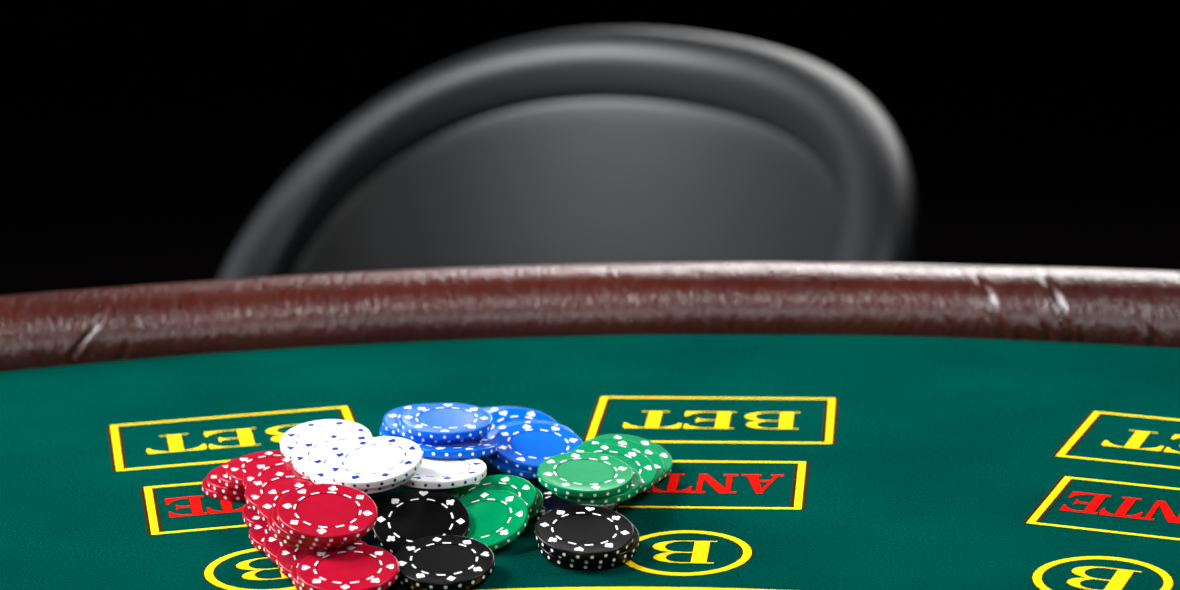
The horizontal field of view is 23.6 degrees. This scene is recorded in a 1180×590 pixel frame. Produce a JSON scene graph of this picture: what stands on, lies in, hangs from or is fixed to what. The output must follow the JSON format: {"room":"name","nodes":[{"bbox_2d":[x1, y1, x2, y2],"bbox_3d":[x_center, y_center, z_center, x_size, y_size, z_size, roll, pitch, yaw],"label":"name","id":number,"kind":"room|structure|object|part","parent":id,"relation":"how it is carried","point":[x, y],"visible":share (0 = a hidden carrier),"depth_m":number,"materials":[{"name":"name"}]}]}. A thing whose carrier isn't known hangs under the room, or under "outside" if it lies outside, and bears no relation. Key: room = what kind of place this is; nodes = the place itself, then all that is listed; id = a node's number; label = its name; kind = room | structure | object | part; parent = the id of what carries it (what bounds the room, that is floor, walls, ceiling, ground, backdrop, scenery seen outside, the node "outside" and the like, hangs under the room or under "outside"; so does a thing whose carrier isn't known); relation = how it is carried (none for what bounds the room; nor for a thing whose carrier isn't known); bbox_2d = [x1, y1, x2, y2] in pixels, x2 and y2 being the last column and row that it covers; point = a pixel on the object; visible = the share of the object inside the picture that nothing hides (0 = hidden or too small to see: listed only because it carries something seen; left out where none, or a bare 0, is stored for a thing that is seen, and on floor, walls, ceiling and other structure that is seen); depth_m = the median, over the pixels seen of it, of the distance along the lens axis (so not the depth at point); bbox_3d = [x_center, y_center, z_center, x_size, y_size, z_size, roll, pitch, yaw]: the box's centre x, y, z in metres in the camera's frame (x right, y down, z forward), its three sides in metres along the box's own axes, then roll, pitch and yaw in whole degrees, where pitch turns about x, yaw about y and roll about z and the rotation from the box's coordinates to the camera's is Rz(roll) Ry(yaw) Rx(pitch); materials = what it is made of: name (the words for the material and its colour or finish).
{"room":"games hall","nodes":[
{"label":"games hall","id":0,"kind":"room"},
{"bbox_2d":[0,50,1179,295],"bbox_3d":[0.015,0.586,2.478,8.000,0.100,8.500,-1,15,0],"label":"floor","id":1,"kind":"structure","parent":0,"point":[1054,159],"depth_m":5.56,"materials":[{"name":"carpet"}]},
{"bbox_2d":[218,28,915,279],"bbox_3d":[-0.040,0.177,2.373,0.721,0.745,0.471,10,19,38],"label":"tub chair","id":2,"kind":"object","parent":1,"relation":"on","point":[609,145],"visible":0.4,"depth_m":2.48,"materials":[{"name":"black leather"}]},
{"bbox_2d":[0,262,1179,589],"bbox_3d":[-0.008,0.493,1.072,2.100,0.788,1.076,-1,15,0],"label":"table","id":3,"kind":"object","parent":1,"relation":"on","point":[822,425],"visible":0.94,"depth_m":1.31,"materials":[{"name":"green fabric"}]},
{"bbox_2d":[202,477,245,501],"bbox_3d":[-0.146,0.081,1.211,0.039,0.004,0.039,-11,18,-34],"label":"chip","id":4,"kind":"object","parent":3,"relation":"on","point":[206,490],"visible":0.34,"depth_m":1.20,"materials":[{"name":"plastic"}]},
{"bbox_2d":[207,467,244,495],"bbox_3d":[-0.144,0.078,1.208,0.039,0.004,0.039,-5,16,-7],"label":"chip","id":5,"kind":"object","parent":4,"relation":"on","point":[212,483],"visible":0.27,"depth_m":1.19,"materials":[{"name":"plastic"}]},
{"bbox_2d":[216,458,244,490],"bbox_3d":[-0.139,0.075,1.203,0.039,0.004,0.039,-11,18,-29],"label":"chip","id":6,"kind":"object","parent":5,"relation":"on","point":[221,472],"visible":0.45,"depth_m":1.19,"materials":[{"name":"plastic"}]},
{"bbox_2d":[227,450,284,486],"bbox_3d":[-0.134,0.074,1.196,0.039,0.005,0.039,6,16,27],"label":"chip","id":7,"kind":"object","parent":6,"relation":"on","point":[236,469],"visible":0.37,"depth_m":1.20,"materials":[{"name":"plastic"}]},
{"bbox_2d":[243,457,294,488],"bbox_3d":[-0.125,0.077,1.176,0.039,0.008,0.039,7,17,31],"label":"chip","id":8,"kind":"object","parent":7,"relation":"on","point":[280,463],"visible":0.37,"depth_m":1.18,"materials":[{"name":"plastic"}]},
{"bbox_2d":[245,470,311,511],"bbox_3d":[-0.121,0.081,1.154,0.039,0.010,0.039,4,15,18],"label":"chip","id":9,"kind":"object","parent":8,"relation":"on","point":[260,484],"visible":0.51,"depth_m":1.16,"materials":[{"name":"plastic"}]},
{"bbox_2d":[280,419,371,460],"bbox_3d":[-0.112,0.063,1.200,0.039,0.009,0.039,6,17,28],"label":"chip","id":10,"kind":"object","parent":8,"relation":"on","point":[294,437],"visible":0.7,"depth_m":1.21,"materials":[{"name":"plastic"}]},
{"bbox_2d":[292,432,372,477],"bbox_3d":[-0.104,0.067,1.176,0.039,0.009,0.039,7,17,28],"label":"chip","id":11,"kind":"object","parent":10,"relation":"on","point":[303,454],"visible":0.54,"depth_m":1.18,"materials":[{"name":"plastic"}]},
{"bbox_2d":[308,440,358,483],"bbox_3d":[-0.096,0.070,1.159,0.039,0.010,0.039,7,17,30],"label":"chip","id":12,"kind":"object","parent":11,"relation":"on","point":[316,466],"visible":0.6,"depth_m":1.16,"materials":[{"name":"plastic"}]},
{"bbox_2d":[323,463,418,493],"bbox_3d":[-0.089,0.070,1.147,0.039,0.010,0.039,7,17,30],"label":"chip","id":13,"kind":"object","parent":12,"relation":"on","point":[327,479],"visible":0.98,"depth_m":1.13,"materials":[{"name":"plastic"}]},
{"bbox_2d":[326,436,422,488],"bbox_3d":[-0.087,0.068,1.143,0.039,0.011,0.039,7,17,28],"label":"chip","id":14,"kind":"object","parent":13,"relation":"on","point":[375,462],"visible":1,"depth_m":1.14,"materials":[{"name":"plastic"}]},
{"bbox_2d":[242,504,259,526],"bbox_3d":[-0.124,0.090,1.166,0.039,0.007,0.039,12,20,42],"label":"chip","id":15,"kind":"object","parent":3,"relation":"on","point":[249,516],"visible":0.16,"depth_m":1.16,"materials":[{"name":"plastic"}]},
{"bbox_2d":[249,518,268,551],"bbox_3d":[-0.118,0.096,1.139,0.039,0.008,0.039,4,15,19],"label":"chip","id":16,"kind":"object","parent":3,"relation":"on","point":[258,530],"visible":0.23,"depth_m":1.13,"materials":[{"name":"plastic"}]},
{"bbox_2d":[257,481,314,524],"bbox_3d":[-0.114,0.085,1.136,0.039,0.011,0.039,4,16,20],"label":"chip","id":17,"kind":"object","parent":16,"relation":"on","point":[268,499],"visible":0.26,"depth_m":1.14,"materials":[{"name":"plastic"}]},
{"bbox_2d":[263,531,360,563],"bbox_3d":[-0.110,0.099,1.122,0.039,0.010,0.039,4,16,20],"label":"chip","id":18,"kind":"object","parent":16,"relation":"on","point":[271,545],"visible":0.24,"depth_m":1.12,"materials":[{"name":"plastic"}]},
{"bbox_2d":[277,540,367,578],"bbox_3d":[-0.103,0.103,1.105,0.039,0.010,0.039,8,17,31],"label":"chip","id":19,"kind":"object","parent":18,"relation":"on","point":[286,555],"visible":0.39,"depth_m":1.10,"materials":[{"name":"plastic"}]},
{"bbox_2d":[268,507,360,550],"bbox_3d":[-0.106,0.089,1.107,0.039,0.012,0.039,8,17,32],"label":"chip","id":20,"kind":"object","parent":19,"relation":"on","point":[273,532],"visible":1,"depth_m":1.09,"materials":[{"name":"plastic"}]},
{"bbox_2d":[272,501,362,547],"bbox_3d":[-0.104,0.087,1.103,0.039,0.012,0.039,3,15,15],"label":"chip","id":21,"kind":"object","parent":20,"relation":"on","point":[275,523],"visible":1,"depth_m":1.09,"materials":[{"name":"plastic"}]},
{"bbox_2d":[277,484,377,543],"bbox_3d":[-0.102,0.085,1.100,0.039,0.012,0.039,7,17,31],"label":"chip","id":22,"kind":"object","parent":20,"relation":"on","point":[317,513],"visible":1,"depth_m":1.10,"materials":[{"name":"plastic"}]},
{"bbox_2d":[291,551,313,589],"bbox_3d":[-0.095,0.107,1.087,0.039,0.009,0.039,3,15,18],"label":"chip","id":23,"kind":"object","parent":3,"relation":"on","point":[294,579],"visible":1,"depth_m":1.08,"materials":[{"name":"plastic"}]},
{"bbox_2d":[297,544,398,589],"bbox_3d":[-0.092,0.105,1.080,0.039,0.008,0.039,7,17,29],"label":"chip","id":24,"kind":"object","parent":23,"relation":"on","point":[353,566],"visible":1,"depth_m":1.08,"materials":[{"name":"plastic"}]},
{"bbox_2d":[372,488,469,554],"bbox_3d":[-0.068,0.091,1.129,0.039,0.018,0.037,1,15,8],"label":"chip","id":25,"kind":"object","parent":3,"relation":"on","point":[405,517],"visible":0.85,"depth_m":1.13,"materials":[{"name":"plastic"}]},
{"bbox_2d":[396,575,489,589],"bbox_3d":[-0.058,0.105,1.097,0.039,0.008,0.039,7,17,30],"label":"chip","id":26,"kind":"object","parent":3,"relation":"on","point":[398,580],"visible":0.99,"depth_m":1.08,"materials":[{"name":"plastic"}]},
{"bbox_2d":[395,535,494,589],"bbox_3d":[-0.056,0.103,1.092,0.039,0.009,0.039,7,17,29],"label":"chip","id":27,"kind":"object","parent":26,"relation":"on","point":[440,562],"visible":1,"depth_m":1.09,"materials":[{"name":"plastic"}]},
{"bbox_2d":[402,456,486,488],"bbox_3d":[-0.062,0.072,1.160,0.039,0.004,0.039,7,15,29],"label":"chip","id":28,"kind":"object","parent":3,"relation":"on","point":[433,473],"visible":0.76,"depth_m":1.15,"materials":[{"name":"plastic"}]},
{"bbox_2d":[413,437,497,458],"bbox_3d":[-0.058,0.063,1.186,0.039,0.009,0.039,4,15,19],"label":"chip","id":29,"kind":"object","parent":3,"relation":"on","point":[481,447],"visible":0.73,"depth_m":1.17,"materials":[{"name":"plastic"}]},
{"bbox_2d":[397,419,488,444],"bbox_3d":[-0.062,0.056,1.197,0.039,0.005,0.039,4,16,21],"label":"chip","id":30,"kind":"object","parent":29,"relation":"on","point":[400,430],"visible":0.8,"depth_m":1.18,"materials":[{"name":"plastic"}]},
{"bbox_2d":[400,403,492,440],"bbox_3d":[-0.060,0.053,1.192,0.039,0.006,0.039,6,16,26],"label":"chip","id":31,"kind":"object","parent":30,"relation":"on","point":[435,421],"visible":1,"depth_m":1.19,"materials":[{"name":"plastic"}]},
{"bbox_2d":[458,490,528,550],"bbox_3d":[-0.044,0.091,1.135,0.039,0.016,0.037,7,17,31],"label":"chip","id":32,"kind":"object","parent":3,"relation":"on","point":[497,517],"visible":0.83,"depth_m":1.13,"materials":[{"name":"plastic"}]},
{"bbox_2d":[482,407,518,412],"bbox_3d":[-0.039,0.058,1.279,0.039,0.005,0.039,6,16,26],"label":"chip","id":33,"kind":"object","parent":3,"relation":"on","point":[489,409],"visible":0.09,"depth_m":1.29,"materials":[{"name":"plastic"}]},
{"bbox_2d":[486,438,537,478],"bbox_3d":[-0.025,0.068,1.203,0.039,0.011,0.039,4,15,19],"label":"chip","id":34,"kind":"object","parent":3,"relation":"on","point":[492,459],"visible":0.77,"depth_m":1.19,"materials":[{"name":"plastic"}]},
{"bbox_2d":[484,408,557,437],"bbox_3d":[-0.031,0.062,1.242,0.039,0.017,0.038,1,15,8],"label":"chip","id":35,"kind":"object","parent":3,"relation":"on","point":[502,416],"visible":0.32,"depth_m":1.25,"materials":[{"name":"plastic"}]},
{"bbox_2d":[486,420,574,438],"bbox_3d":[-0.026,0.063,1.227,0.039,0.006,0.039,7,17,30],"label":"chip","id":36,"kind":"object","parent":35,"relation":"on","point":[495,430],"visible":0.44,"depth_m":1.24,"materials":[{"name":"plastic"}]},
{"bbox_2d":[529,486,543,519],"bbox_3d":[-0.038,0.087,1.165,0.039,0.009,0.039,6,16,27],"label":"chip","id":37,"kind":"object","parent":3,"relation":"on","point":[540,501],"visible":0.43,"depth_m":1.16,"materials":[{"name":"plastic"}]},
{"bbox_2d":[449,475,536,514],"bbox_3d":[-0.041,0.085,1.157,0.039,0.013,0.038,8,17,32],"label":"chip","id":38,"kind":"object","parent":37,"relation":"on","point":[519,486],"visible":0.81,"depth_m":1.16,"materials":[{"name":"plastic"}]},
{"bbox_2d":[493,423,582,471],"bbox_3d":[-0.022,0.065,1.201,0.039,0.011,0.039,7,17,30],"label":"chip","id":39,"kind":"object","parent":3,"relation":"on","point":[522,446],"visible":0.81,"depth_m":1.20,"materials":[{"name":"plastic"}]},
{"bbox_2d":[532,490,618,520],"bbox_3d":[-0.007,0.087,1.170,0.039,0.004,0.039,-12,18,-36],"label":"chip","id":40,"kind":"object","parent":3,"relation":"on","point":[551,501],"visible":0.23,"depth_m":1.17,"materials":[{"name":"plastic"}]},
{"bbox_2d":[538,543,636,570],"bbox_3d":[-0.001,0.098,1.118,0.039,0.009,0.039,7,17,29],"label":"chip","id":41,"kind":"object","parent":3,"relation":"on","point":[542,550],"visible":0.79,"depth_m":1.10,"materials":[{"name":"plastic"}]},
{"bbox_2d":[546,523,638,565],"bbox_3d":[0.000,0.096,1.114,0.039,0.010,0.039,1,15,8],"label":"chip","id":42,"kind":"object","parent":41,"relation":"on","point":[631,550],"visible":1,"depth_m":1.10,"materials":[{"name":"plastic"}]},
{"bbox_2d":[535,505,633,560],"bbox_3d":[-0.002,0.093,1.111,0.039,0.010,0.039,7,17,30],"label":"chip","id":43,"kind":"object","parent":42,"relation":"on","point":[575,532],"visible":1,"depth_m":1.11,"materials":[{"name":"plastic"}]},
{"bbox_3d":[-0.017,0.134,0.992,2.100,0.051,1.050,-1,15,0],"label":"padded rail","id":44,"kind":"part","parent":3,"relation":"part of","materials":[{"name":"brown leather"}]},
{"label":"chip","id":45,"kind":"object","parent":3,"relation":"on","visible":0},
{"bbox_2d":[588,434,672,479],"bbox_3d":[0.016,0.070,1.211,0.039,0.012,0.039,1,15,9],"label":"chip","id":46,"kind":"object","parent":45,"relation":"on","point":[667,459],"visible":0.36,"depth_m":1.22,"materials":[{"name":"plastic"}]},
{"bbox_2d":[578,438,664,484],"bbox_3d":[0.012,0.071,1.188,0.038,0.012,0.039,8,17,32],"label":"chip","id":47,"kind":"object","parent":46,"relation":"on","point":[649,453],"visible":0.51,"depth_m":1.20,"materials":[{"name":"plastic"}]},
{"bbox_2d":[568,444,655,493],"bbox_3d":[0.008,0.073,1.175,0.038,0.012,0.039,7,17,30],"label":"chip","id":48,"kind":"object","parent":47,"relation":"on","point":[636,460],"visible":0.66,"depth_m":1.18,"materials":[{"name":"plastic"}]},
{"bbox_2d":[551,466,641,504],"bbox_3d":[0.002,0.076,1.154,0.039,0.008,0.039,3,15,18],"label":"chip","id":49,"kind":"object","parent":48,"relation":"on","point":[634,489],"visible":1,"depth_m":1.14,"materials":[{"name":"plastic"}]},
{"bbox_2d":[537,452,632,498],"bbox_3d":[-0.002,0.073,1.151,0.039,0.008,0.039,3,15,18],"label":"chip","id":50,"kind":"object","parent":49,"relation":"on","point":[588,475],"visible":1,"depth_m":1.15,"materials":[{"name":"plastic"}]},
{"bbox_2d":[0,0,1179,79],"bbox_3d":[-0.051,-1.998,6.248,8.000,3.000,0.100,-1,15,0],"label":"wall","id":51,"kind":"structure","parent":0,"point":[40,39],"depth_m":6.56,"materials":[{"name":"paint"}]},
{"label":"chip","id":52,"kind":"object","parent":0,"visible":0},
{"label":"chip","id":53,"kind":"object","parent":52,"relation":"on","visible":0},
{"label":"chip","id":54,"kind":"object","parent":53,"relation":"on","visible":0},
{"bbox_2d":[380,424,396,436],"bbox_3d":[-0.072,0.059,1.230,0.039,0.005,0.039,5,16,25],"label":"chip","id":55,"kind":"object","parent":54,"relation":"on","point":[383,432],"visible":0.09,"depth_m":1.22,"materials":[{"name":"plastic"}]},
{"bbox_2d":[383,404,424,438],"bbox_3d":[-0.070,0.055,1.228,0.039,0.006,0.039,6,16,25],"label":"chip","id":56,"kind":"object","parent":55,"relation":"on","point":[390,420],"visible":0.19,"depth_m":1.23,"materials":[{"name":"plastic"}]}
]}

